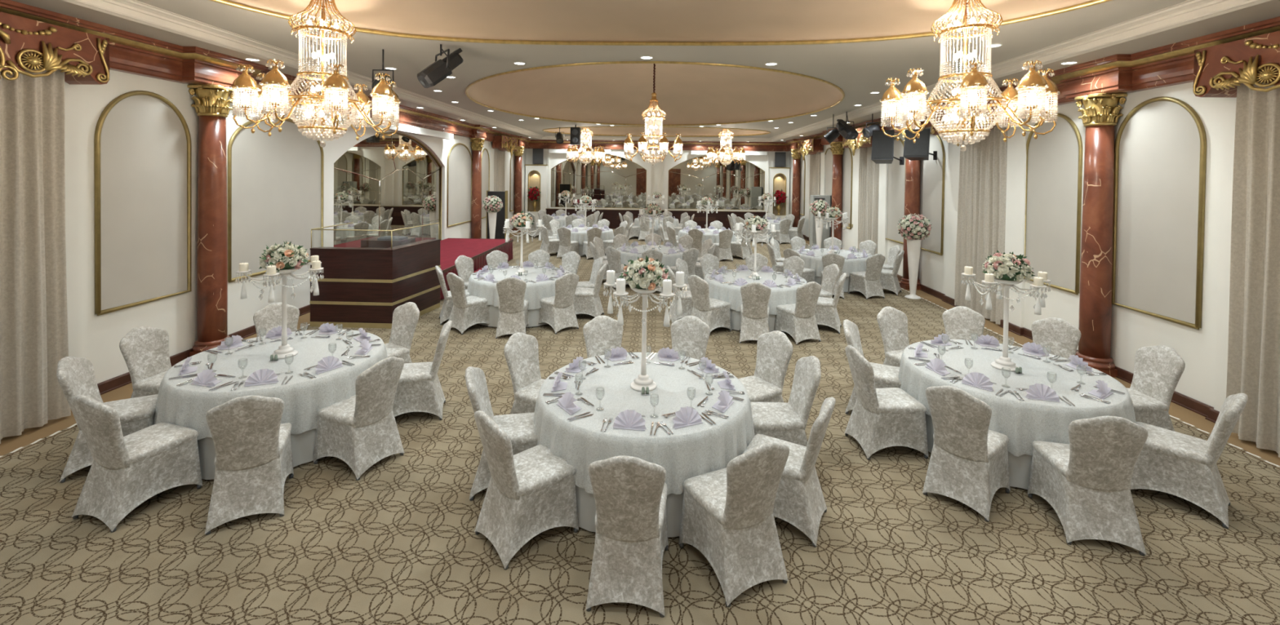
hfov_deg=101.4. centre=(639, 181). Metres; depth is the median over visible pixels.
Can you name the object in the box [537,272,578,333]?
banquet chair
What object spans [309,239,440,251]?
countertop
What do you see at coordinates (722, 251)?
banquet chair
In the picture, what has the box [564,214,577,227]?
banquet chair
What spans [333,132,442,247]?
wall mirror
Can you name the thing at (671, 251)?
napkin
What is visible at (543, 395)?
table knife
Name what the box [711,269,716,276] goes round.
napkin
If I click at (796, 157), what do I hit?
column
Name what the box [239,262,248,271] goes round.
pillar candle
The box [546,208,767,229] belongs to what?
base cabinet
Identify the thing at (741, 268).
napkin
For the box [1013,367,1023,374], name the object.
salt
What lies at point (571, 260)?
banquet chair
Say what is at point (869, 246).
banquet chair
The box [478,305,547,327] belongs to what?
cloth
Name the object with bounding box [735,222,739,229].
pillar candle
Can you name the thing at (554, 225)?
banquet chair
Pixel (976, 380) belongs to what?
napkin
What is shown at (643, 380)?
candelabra
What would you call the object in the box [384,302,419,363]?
banquet chair
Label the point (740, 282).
napkin
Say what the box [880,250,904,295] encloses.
banquet chair
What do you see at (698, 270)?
banquet chair
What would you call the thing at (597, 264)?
banquet chair
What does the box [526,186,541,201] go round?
bouquet
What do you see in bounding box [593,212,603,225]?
banquet chair
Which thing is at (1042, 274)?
pillar candle
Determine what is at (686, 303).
banquet chair
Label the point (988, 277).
pillar candle
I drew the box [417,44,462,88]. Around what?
light
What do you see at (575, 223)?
banquet chair
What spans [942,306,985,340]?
banquet chair
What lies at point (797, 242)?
banquet chair
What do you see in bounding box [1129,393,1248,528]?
banquet chair
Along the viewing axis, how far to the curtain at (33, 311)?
5.22 m
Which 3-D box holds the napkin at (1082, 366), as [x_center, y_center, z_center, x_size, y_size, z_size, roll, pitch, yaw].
[4.393,1.806,5.269,0.122,0.120,0.256,1,1,-2]
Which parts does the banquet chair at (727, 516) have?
leg, seat, backrest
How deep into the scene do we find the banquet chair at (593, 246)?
12.60 m
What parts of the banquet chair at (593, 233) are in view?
backrest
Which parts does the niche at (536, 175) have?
moulding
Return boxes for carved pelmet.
[0,11,109,84]
[492,135,517,157]
[797,138,823,160]
[842,124,881,155]
[931,95,1016,146]
[1192,31,1279,97]
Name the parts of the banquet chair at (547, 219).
backrest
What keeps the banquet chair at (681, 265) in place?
on the floor
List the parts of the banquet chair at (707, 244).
backrest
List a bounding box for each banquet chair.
[56,356,158,483]
[69,395,202,533]
[119,326,171,398]
[204,395,293,535]
[253,302,299,337]
[313,356,404,480]
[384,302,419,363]
[392,320,452,420]
[435,266,469,324]
[446,272,493,334]
[454,255,474,289]
[465,366,537,501]
[474,410,578,569]
[485,250,508,268]
[495,277,528,338]
[503,332,545,414]
[528,249,550,266]
[529,213,544,238]
[537,209,546,222]
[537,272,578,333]
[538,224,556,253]
[540,225,559,253]
[542,214,552,236]
[549,219,559,236]
[555,209,565,216]
[556,226,579,258]
[561,251,580,274]
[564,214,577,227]
[571,218,584,226]
[573,263,606,317]
[576,209,585,217]
[576,257,603,288]
[582,227,601,259]
[582,315,622,358]
[586,213,595,226]
[586,455,668,617]
[589,241,608,279]
[593,210,599,223]
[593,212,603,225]
[593,236,607,260]
[597,218,609,227]
[603,226,624,253]
[604,246,628,288]
[613,234,627,248]
[618,213,634,237]
[619,221,627,235]
[622,214,639,239]
[625,211,634,224]
[626,223,633,245]
[638,216,654,240]
[641,249,662,293]
[644,233,662,244]
[657,216,674,241]
[659,223,678,245]
[662,211,672,217]
[665,221,677,238]
[666,226,678,246]
[666,265,693,323]
[669,248,698,288]
[670,315,710,359]
[674,215,689,235]
[675,258,690,290]
[678,235,693,249]
[678,442,789,607]
[679,212,688,225]
[684,220,697,228]
[687,275,731,332]
[688,228,702,257]
[694,244,715,279]
[696,239,712,262]
[699,253,719,279]
[710,220,722,229]
[712,229,733,262]
[727,214,734,231]
[730,213,737,226]
[730,228,751,259]
[733,222,744,239]
[735,217,753,239]
[735,233,752,253]
[738,330,792,402]
[739,282,770,343]
[742,397,835,547]
[744,213,754,219]
[745,253,768,270]
[750,355,821,446]
[756,218,768,242]
[764,213,775,219]
[766,243,783,272]
[769,238,784,262]
[773,218,791,244]
[773,281,822,345]
[782,248,815,283]
[782,256,804,277]
[785,213,795,227]
[788,217,804,239]
[790,216,805,239]
[790,236,805,250]
[814,272,846,333]
[818,263,839,298]
[820,253,844,298]
[823,237,842,249]
[843,319,901,414]
[844,345,928,460]
[848,253,885,299]
[859,240,876,255]
[876,306,909,367]
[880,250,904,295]
[882,244,900,270]
[922,386,1010,522]
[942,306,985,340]
[1027,416,1147,555]
[1031,317,1080,359]
[1125,345,1185,431]
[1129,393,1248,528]
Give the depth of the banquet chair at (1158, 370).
5.16 m
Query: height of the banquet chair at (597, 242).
0.989 m
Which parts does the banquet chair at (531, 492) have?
backrest, seat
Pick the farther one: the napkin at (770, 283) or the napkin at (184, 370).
the napkin at (770, 283)
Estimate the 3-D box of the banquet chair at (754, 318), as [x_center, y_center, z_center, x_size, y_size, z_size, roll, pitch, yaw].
[1.852,2.051,8.445,0.490,0.989,0.668,1,1,12]
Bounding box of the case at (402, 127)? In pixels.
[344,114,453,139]
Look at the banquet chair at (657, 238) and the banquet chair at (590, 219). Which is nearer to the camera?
the banquet chair at (657, 238)
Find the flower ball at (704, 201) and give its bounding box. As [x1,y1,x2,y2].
[700,196,713,204]
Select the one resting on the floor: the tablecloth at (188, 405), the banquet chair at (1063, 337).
the banquet chair at (1063, 337)
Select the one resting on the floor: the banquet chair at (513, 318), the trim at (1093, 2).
the banquet chair at (513, 318)
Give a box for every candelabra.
[235,262,324,359]
[502,224,543,275]
[557,195,575,217]
[573,203,596,230]
[603,282,687,391]
[638,213,668,249]
[647,197,665,219]
[696,204,719,231]
[733,227,776,279]
[757,199,776,221]
[816,216,848,253]
[960,272,1051,371]
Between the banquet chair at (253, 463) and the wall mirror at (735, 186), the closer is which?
the banquet chair at (253, 463)
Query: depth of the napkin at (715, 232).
16.77 m
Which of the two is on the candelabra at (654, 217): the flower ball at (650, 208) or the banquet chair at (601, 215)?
the flower ball at (650, 208)
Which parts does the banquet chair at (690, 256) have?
seat, backrest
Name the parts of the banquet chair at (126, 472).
backrest, seat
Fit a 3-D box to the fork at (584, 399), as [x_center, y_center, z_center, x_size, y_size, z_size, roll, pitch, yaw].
[-0.438,1.817,4.335,0.016,0.006,0.215,0,1,-37]
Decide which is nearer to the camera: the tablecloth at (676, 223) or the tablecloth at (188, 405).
the tablecloth at (188, 405)
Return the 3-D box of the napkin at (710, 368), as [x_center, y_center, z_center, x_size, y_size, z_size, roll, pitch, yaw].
[0.647,1.762,5.077,0.122,0.120,0.256,0,1,-34]
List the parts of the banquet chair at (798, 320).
seat, backrest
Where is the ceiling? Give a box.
[10,0,1279,142]
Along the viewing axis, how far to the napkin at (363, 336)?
5.88 m
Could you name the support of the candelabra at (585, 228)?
on the tablecloth at (581, 236)
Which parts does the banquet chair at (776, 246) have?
backrest, seat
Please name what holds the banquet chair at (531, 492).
on the floor
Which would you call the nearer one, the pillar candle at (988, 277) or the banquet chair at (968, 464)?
the banquet chair at (968, 464)
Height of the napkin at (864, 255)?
0.120 m
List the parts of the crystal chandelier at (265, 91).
lamp shade, bulb, arm, lamp shade, arm, lamp shade, bulb, arm, lamp shade, arm, gilt frame, lamp shade, crown, arm, lamp shade, bulb, arm, lamp shade, arm, arm, bulb, lamp shade, lamp shade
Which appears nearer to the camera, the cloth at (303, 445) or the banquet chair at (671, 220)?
the cloth at (303, 445)
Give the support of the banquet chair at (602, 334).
on the floor
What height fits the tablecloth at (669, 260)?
0.444 m
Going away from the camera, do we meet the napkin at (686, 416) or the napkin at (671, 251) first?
the napkin at (686, 416)
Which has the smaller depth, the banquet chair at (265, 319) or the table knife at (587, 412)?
the table knife at (587, 412)
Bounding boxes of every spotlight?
[371,49,394,88]
[555,127,564,144]
[823,114,839,143]
[862,113,879,137]
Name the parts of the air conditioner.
panel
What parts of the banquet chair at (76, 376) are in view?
leg, backrest, seat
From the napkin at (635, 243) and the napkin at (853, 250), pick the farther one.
the napkin at (635, 243)
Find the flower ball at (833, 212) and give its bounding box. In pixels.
[822,205,842,217]
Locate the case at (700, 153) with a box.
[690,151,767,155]
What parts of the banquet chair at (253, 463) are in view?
backrest, seat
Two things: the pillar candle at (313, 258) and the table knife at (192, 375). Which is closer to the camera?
the table knife at (192, 375)
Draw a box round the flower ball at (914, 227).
[897,213,932,240]
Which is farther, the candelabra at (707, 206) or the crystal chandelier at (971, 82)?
the candelabra at (707, 206)
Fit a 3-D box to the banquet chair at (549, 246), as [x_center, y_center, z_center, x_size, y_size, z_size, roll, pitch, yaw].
[-2.874,1.865,16.859,0.668,0.989,0.490,0,1,-32]
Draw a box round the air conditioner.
[808,195,831,248]
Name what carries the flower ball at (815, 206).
on the pedestal vase at (819, 231)
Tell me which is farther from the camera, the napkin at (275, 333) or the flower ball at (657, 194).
the flower ball at (657, 194)
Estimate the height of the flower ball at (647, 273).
0.311 m
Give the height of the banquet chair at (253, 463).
0.989 m
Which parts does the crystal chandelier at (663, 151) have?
lamp shade, arm, lamp shade, arm, lamp shade, crown, chain, gilt frame, arm, lamp shade, arm, lamp shade, lamp shade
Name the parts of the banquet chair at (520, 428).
backrest, seat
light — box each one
[244,57,261,61]
[384,66,396,70]
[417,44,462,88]
[513,62,525,65]
[640,56,653,59]
[764,62,777,66]
[835,111,858,139]
[984,43,1002,48]
[1060,61,1078,65]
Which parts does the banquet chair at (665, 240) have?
backrest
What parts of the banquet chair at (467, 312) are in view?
backrest, seat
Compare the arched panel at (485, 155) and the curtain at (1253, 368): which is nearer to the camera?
the curtain at (1253, 368)
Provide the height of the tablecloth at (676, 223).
0.444 m
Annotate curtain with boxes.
[0,67,71,444]
[493,148,504,191]
[808,152,821,239]
[857,146,879,254]
[954,126,1007,324]
[1226,82,1279,457]
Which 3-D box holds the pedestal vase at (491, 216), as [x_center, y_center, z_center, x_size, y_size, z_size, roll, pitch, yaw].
[-4.992,1.673,17.724,0.330,1.295,0.330,1,1,2]
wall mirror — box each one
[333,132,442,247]
[551,154,646,208]
[667,155,764,210]
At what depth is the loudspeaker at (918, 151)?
11.38 m
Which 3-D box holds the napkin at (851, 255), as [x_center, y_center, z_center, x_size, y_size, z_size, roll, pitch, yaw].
[4.869,1.709,12.088,0.256,0.120,0.122,1,1,-13]
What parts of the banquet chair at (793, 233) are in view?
seat, backrest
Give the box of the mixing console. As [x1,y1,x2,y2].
[360,235,415,248]
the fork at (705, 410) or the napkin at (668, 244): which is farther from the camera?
the napkin at (668, 244)
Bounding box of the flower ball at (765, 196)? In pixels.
[761,193,772,199]
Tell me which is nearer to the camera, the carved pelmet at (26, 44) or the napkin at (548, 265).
the carved pelmet at (26, 44)
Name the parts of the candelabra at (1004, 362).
arm, arm, flower dish, arm, arm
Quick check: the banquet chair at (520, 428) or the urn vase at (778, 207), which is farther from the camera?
the urn vase at (778, 207)
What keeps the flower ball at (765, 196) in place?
on the candelabra at (760, 201)
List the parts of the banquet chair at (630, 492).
backrest, seat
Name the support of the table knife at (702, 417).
on the tablecloth at (696, 450)
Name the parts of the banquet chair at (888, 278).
seat, backrest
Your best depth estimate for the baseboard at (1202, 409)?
6.86 m
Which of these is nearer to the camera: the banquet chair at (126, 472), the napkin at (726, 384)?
the banquet chair at (126, 472)
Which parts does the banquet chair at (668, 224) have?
backrest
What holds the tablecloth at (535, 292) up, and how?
on the cloth at (533, 315)
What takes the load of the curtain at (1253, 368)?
hanging from the carved pelmet at (1219, 70)
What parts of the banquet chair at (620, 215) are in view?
backrest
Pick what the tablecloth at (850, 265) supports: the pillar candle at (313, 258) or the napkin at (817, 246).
the napkin at (817, 246)
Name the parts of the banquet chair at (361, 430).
seat, backrest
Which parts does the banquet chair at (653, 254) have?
backrest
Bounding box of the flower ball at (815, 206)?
[809,199,830,217]
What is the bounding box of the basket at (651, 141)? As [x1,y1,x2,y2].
[640,136,664,157]
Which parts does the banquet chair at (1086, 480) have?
seat, backrest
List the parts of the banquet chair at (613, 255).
backrest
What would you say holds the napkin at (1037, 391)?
on the tablecloth at (1025, 422)
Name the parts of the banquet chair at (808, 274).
backrest, seat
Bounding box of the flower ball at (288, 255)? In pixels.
[258,240,309,272]
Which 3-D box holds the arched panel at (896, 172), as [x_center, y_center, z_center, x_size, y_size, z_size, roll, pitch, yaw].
[6.697,0.211,13.736,0.054,2.744,1.194,1,1,2]
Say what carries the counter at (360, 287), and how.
on the floor
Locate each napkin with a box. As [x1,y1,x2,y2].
[177,357,197,376]
[190,369,221,387]
[216,335,243,350]
[244,368,278,386]
[265,326,292,339]
[315,355,342,374]
[318,322,340,334]
[353,328,371,341]
[354,339,373,355]
[475,270,484,277]
[480,265,489,272]
[483,273,496,281]
[497,262,509,269]
[510,275,521,279]
[523,261,533,267]
[535,273,548,281]
[543,262,555,269]
[551,372,567,391]
[555,270,564,277]
[556,265,564,272]
[556,392,581,415]
[564,356,586,373]
[604,346,627,361]
[612,409,646,431]
[629,248,638,253]
[630,241,639,246]
[647,241,656,245]
[657,346,680,361]
[665,241,673,246]
[667,248,676,253]
[672,406,702,429]
[697,356,719,373]
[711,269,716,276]
[711,390,733,413]
[712,230,719,234]
[714,274,725,282]
[716,266,727,272]
[717,370,735,390]
[733,278,747,285]
[736,264,748,271]
[760,265,773,272]
[763,280,777,287]
[782,269,793,276]
[785,277,796,286]
[794,273,800,281]
[805,250,815,256]
[810,244,819,249]
[829,244,839,250]
[847,253,857,258]
[848,247,857,252]
[860,252,868,257]
[914,342,927,357]
[924,358,950,376]
[929,333,951,346]
[961,372,993,391]
[973,334,999,347]
[1022,342,1049,356]
[1025,383,1060,402]
[1065,355,1093,372]
[1088,380,1113,399]
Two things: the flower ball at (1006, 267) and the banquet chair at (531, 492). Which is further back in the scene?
the flower ball at (1006, 267)
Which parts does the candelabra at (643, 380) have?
arm, arm, flower dish, arm, arm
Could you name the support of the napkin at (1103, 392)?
on the tablecloth at (1025, 422)
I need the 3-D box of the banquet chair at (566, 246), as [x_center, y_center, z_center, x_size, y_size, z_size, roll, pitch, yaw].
[-2.262,1.880,16.378,0.490,0.989,0.668,1,1,21]
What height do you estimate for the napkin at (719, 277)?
0.120 m
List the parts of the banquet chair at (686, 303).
backrest, seat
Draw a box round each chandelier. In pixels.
[229,0,400,147]
[566,127,604,165]
[623,63,683,165]
[706,128,746,166]
[716,147,733,161]
[879,0,1060,151]
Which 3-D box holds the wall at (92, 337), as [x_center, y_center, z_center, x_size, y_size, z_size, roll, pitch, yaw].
[-6.162,0.299,10.892,0.210,4.220,29.300,1,1,2]
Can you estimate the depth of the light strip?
25.26 m
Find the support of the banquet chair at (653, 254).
on the floor
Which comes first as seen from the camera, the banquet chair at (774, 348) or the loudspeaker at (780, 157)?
the banquet chair at (774, 348)
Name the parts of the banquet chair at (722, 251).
backrest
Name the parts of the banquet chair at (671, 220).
backrest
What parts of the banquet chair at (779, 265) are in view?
backrest, seat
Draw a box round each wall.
[64,70,525,383]
[525,148,789,213]
[788,82,1236,411]
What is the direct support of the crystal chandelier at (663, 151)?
hanging from the ceiling
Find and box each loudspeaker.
[532,148,543,164]
[570,124,580,145]
[774,151,786,167]
[871,129,904,164]
[902,128,937,160]
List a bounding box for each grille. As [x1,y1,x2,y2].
[872,131,893,158]
[904,129,928,155]
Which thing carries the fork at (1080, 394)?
on the tablecloth at (1025, 422)
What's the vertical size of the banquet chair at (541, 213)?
0.989 m
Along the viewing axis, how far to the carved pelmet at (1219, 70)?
5.23 m
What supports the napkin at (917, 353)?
on the tablecloth at (1025, 422)
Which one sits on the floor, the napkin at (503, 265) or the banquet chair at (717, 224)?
the banquet chair at (717, 224)
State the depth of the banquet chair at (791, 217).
22.50 m
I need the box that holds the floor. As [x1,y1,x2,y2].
[0,228,1279,624]
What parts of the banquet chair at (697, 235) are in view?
backrest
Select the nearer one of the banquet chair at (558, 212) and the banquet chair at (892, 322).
the banquet chair at (892, 322)
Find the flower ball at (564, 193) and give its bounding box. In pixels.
[560,190,571,196]
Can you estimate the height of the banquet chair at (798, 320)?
0.989 m
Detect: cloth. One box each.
[197,428,323,479]
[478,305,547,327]
[575,484,684,537]
[578,244,605,256]
[724,308,784,332]
[814,276,859,292]
[924,413,1032,489]
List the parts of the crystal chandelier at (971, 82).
lamp shade, bulb, arm, lamp shade, lamp shade, bulb, arm, arm, lamp shade, arm, lamp shade, crown, gilt frame, arm, bulb, lamp shade, arm, lamp shade, arm, arm, bulb, lamp shade, lamp shade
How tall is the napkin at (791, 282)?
0.120 m
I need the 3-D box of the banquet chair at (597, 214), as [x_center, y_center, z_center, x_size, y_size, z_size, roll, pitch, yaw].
[-2.110,1.783,22.963,0.668,0.989,0.490,0,1,-34]
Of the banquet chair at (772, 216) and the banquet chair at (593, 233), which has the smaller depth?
the banquet chair at (593, 233)
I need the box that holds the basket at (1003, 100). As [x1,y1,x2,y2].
[925,75,1006,132]
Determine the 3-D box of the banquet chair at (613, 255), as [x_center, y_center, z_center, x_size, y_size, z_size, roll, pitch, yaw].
[-0.472,1.967,12.140,0.490,0.989,0.668,1,1,41]
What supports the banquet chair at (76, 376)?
on the floor
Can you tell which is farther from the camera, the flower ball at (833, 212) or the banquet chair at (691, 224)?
the banquet chair at (691, 224)
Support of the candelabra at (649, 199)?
on the tablecloth at (676, 223)
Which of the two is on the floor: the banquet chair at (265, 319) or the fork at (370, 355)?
the banquet chair at (265, 319)
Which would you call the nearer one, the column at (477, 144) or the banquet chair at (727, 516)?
the banquet chair at (727, 516)
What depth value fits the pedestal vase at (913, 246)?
11.44 m
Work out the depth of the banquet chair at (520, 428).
4.34 m
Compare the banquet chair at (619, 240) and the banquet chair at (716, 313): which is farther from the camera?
the banquet chair at (619, 240)
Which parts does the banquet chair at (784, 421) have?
seat, backrest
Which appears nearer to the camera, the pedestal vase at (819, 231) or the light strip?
the pedestal vase at (819, 231)
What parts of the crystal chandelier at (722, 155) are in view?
lamp shade, lamp shade, gilt frame, lamp shade, crown, lamp shade, lamp shade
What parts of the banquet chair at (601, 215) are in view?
backrest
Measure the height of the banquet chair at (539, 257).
0.989 m
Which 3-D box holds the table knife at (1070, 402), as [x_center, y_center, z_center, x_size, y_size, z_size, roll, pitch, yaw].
[3.651,1.866,4.467,0.016,0.006,0.215,1,1,17]
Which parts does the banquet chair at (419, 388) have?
seat, backrest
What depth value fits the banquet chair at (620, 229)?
16.60 m
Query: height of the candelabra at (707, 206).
0.890 m
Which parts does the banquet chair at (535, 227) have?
backrest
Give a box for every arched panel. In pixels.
[93,90,191,315]
[227,116,324,282]
[446,142,472,227]
[481,148,489,218]
[509,152,515,211]
[799,155,805,215]
[825,147,832,207]
[841,147,853,229]
[885,137,906,244]
[920,132,945,255]
[1023,113,1083,294]
[1111,96,1206,329]
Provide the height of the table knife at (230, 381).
0.006 m
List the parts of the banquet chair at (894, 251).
seat, backrest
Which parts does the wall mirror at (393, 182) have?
frame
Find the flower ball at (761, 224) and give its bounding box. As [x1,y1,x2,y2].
[742,215,768,230]
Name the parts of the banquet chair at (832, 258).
backrest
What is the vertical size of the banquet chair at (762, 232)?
0.989 m
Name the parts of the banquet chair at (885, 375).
backrest, seat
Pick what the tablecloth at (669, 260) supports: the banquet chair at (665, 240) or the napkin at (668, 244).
the napkin at (668, 244)
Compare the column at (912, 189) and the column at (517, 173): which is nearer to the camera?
the column at (912, 189)
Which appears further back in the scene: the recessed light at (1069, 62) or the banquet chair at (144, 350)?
the recessed light at (1069, 62)
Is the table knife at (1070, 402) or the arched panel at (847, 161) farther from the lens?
the arched panel at (847, 161)
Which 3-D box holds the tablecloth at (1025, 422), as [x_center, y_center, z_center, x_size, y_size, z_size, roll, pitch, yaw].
[3.650,2.082,5.257,1.950,0.444,1.951,1,1,-5]
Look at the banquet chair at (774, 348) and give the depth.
5.45 m
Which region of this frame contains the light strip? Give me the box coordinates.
[548,149,610,153]
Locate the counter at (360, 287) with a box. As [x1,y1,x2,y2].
[309,222,440,328]
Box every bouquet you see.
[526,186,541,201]
[773,189,788,204]
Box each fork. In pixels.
[349,355,370,357]
[580,397,594,406]
[654,422,670,435]
[660,421,673,434]
[703,411,727,418]
[705,409,728,417]
[1080,394,1109,404]
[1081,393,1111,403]
[1083,372,1104,373]
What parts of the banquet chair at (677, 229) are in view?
backrest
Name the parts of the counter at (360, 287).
brass rail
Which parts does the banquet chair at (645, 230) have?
backrest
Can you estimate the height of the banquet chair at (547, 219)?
0.989 m
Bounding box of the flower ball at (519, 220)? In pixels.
[509,211,534,227]
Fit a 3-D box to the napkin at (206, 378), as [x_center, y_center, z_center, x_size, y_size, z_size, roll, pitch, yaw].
[-3.799,1.713,4.615,0.256,0.120,0.122,1,1,14]
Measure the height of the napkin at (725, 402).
0.120 m
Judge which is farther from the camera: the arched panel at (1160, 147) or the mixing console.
the mixing console
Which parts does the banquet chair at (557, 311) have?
seat, backrest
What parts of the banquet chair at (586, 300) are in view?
seat, backrest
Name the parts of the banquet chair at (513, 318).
backrest, seat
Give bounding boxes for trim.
[0,0,1279,151]
[61,0,1272,142]
[208,0,1112,45]
[465,61,844,126]
[542,126,770,137]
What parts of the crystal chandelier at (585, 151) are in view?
lamp shade, lamp shade, lamp shade, gilt frame, crown, lamp shade, lamp shade, lamp shade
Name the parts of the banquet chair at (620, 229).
seat, backrest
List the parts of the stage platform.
edge trim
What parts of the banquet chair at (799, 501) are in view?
seat, backrest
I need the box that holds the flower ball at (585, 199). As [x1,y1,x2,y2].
[578,195,591,203]
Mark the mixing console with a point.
(384, 242)
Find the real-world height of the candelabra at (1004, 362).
0.890 m
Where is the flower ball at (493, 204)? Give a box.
[482,195,502,213]
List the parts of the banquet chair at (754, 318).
seat, backrest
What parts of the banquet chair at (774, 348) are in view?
seat, backrest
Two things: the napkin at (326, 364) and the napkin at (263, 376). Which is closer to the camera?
the napkin at (263, 376)
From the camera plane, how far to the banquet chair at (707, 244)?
13.55 m
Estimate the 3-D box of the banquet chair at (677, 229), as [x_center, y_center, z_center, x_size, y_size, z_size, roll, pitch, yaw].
[1.683,1.855,21.296,0.668,0.989,0.490,1,1,35]
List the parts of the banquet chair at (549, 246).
backrest, seat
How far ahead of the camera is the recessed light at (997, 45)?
6.69 m
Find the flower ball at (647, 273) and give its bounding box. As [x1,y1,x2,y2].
[618,255,670,290]
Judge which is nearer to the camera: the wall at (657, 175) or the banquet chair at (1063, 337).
the banquet chair at (1063, 337)
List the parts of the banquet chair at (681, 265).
seat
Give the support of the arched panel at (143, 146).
attached to the wall at (92, 337)
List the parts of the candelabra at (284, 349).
arm, arm, flower dish, arm, arm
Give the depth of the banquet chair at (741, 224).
18.22 m
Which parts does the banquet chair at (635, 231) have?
backrest, seat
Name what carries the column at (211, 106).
on the floor
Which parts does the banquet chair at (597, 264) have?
seat, backrest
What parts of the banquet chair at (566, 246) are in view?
backrest, seat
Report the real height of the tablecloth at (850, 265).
0.444 m
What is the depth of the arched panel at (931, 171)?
11.82 m
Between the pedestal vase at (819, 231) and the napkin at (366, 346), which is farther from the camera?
the pedestal vase at (819, 231)
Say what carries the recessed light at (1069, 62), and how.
in the ceiling
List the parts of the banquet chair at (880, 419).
backrest, seat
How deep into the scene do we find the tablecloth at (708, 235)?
16.91 m
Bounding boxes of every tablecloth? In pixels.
[153,329,387,439]
[466,266,569,310]
[533,352,755,495]
[542,215,586,227]
[556,226,613,244]
[616,244,688,269]
[633,217,679,231]
[677,228,735,243]
[703,269,807,315]
[744,219,790,234]
[794,248,872,277]
[897,339,1136,457]
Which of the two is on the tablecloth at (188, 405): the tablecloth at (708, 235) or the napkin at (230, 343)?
the napkin at (230, 343)
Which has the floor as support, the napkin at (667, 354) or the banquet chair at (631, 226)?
the banquet chair at (631, 226)
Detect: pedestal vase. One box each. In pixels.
[488,212,497,239]
[814,215,823,248]
[904,239,921,299]
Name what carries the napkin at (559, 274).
on the tablecloth at (535, 292)
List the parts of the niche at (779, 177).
moulding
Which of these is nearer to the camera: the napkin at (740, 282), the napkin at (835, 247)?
the napkin at (740, 282)
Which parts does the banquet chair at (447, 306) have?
backrest, seat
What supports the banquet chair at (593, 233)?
on the floor
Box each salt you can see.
[268,354,279,362]
[640,386,649,395]
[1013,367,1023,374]
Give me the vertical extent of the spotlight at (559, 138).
0.630 m
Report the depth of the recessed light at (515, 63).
8.15 m
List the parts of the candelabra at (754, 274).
arm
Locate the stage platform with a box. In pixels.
[440,238,513,301]
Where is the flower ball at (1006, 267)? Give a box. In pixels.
[982,249,1035,281]
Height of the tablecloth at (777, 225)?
0.444 m
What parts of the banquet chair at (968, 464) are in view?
backrest, seat, leg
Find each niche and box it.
[524,164,547,227]
[768,167,790,220]
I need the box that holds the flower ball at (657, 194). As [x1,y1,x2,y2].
[651,191,662,198]
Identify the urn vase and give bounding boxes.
[533,200,537,211]
[776,204,781,214]
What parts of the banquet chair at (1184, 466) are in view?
seat, leg, backrest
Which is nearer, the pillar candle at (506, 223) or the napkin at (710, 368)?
the napkin at (710, 368)
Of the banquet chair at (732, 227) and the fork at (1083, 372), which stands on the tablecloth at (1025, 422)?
the fork at (1083, 372)
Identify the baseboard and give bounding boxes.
[23,228,513,422]
[802,234,1276,444]
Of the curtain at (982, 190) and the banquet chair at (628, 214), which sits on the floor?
the banquet chair at (628, 214)
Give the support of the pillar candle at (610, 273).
on the candelabra at (643, 380)
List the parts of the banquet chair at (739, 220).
backrest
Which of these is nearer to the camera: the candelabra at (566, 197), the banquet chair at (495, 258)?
the banquet chair at (495, 258)
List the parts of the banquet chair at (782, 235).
backrest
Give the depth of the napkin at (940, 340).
5.97 m
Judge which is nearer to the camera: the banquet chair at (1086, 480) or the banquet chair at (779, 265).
the banquet chair at (1086, 480)
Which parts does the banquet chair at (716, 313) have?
backrest, seat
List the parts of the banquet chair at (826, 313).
seat, backrest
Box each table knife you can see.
[168,373,196,378]
[168,375,196,380]
[208,381,232,391]
[211,382,235,391]
[542,395,562,396]
[543,393,564,395]
[567,412,590,420]
[568,413,593,421]
[649,421,653,435]
[653,422,659,435]
[697,396,707,406]
[698,413,713,425]
[701,412,715,424]
[1057,395,1071,405]
[1062,395,1075,406]
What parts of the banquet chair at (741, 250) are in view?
seat, backrest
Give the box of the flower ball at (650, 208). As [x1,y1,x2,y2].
[644,203,662,214]
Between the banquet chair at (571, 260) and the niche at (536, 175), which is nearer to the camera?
the banquet chair at (571, 260)
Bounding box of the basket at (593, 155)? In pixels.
[577,146,595,160]
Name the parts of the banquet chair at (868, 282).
seat, backrest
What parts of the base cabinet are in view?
panel, panel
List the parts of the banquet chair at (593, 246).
backrest, seat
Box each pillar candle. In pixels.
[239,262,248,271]
[266,265,275,275]
[310,255,319,263]
[311,260,320,269]
[504,221,509,227]
[525,221,529,227]
[537,219,542,226]
[606,270,614,284]
[616,278,625,293]
[662,279,671,294]
[675,271,684,285]
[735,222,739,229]
[751,224,755,231]
[770,224,774,231]
[964,266,973,275]
[984,272,994,282]
[1033,276,1044,286]
[1037,271,1047,280]
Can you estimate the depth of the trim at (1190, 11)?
6.39 m
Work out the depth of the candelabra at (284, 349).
5.29 m
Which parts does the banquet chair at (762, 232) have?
backrest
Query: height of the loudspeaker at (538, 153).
0.740 m
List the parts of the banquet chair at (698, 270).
seat, backrest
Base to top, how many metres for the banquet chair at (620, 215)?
0.989 m
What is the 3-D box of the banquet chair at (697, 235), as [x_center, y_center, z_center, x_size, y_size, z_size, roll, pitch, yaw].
[1.788,1.932,16.328,0.490,0.989,0.668,1,1,21]
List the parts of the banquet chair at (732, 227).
backrest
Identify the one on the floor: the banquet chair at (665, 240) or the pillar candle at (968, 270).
the banquet chair at (665, 240)
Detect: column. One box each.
[186,84,237,356]
[470,137,484,238]
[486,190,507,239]
[513,146,524,231]
[791,149,801,227]
[830,142,844,248]
[898,128,925,289]
[1074,93,1127,377]

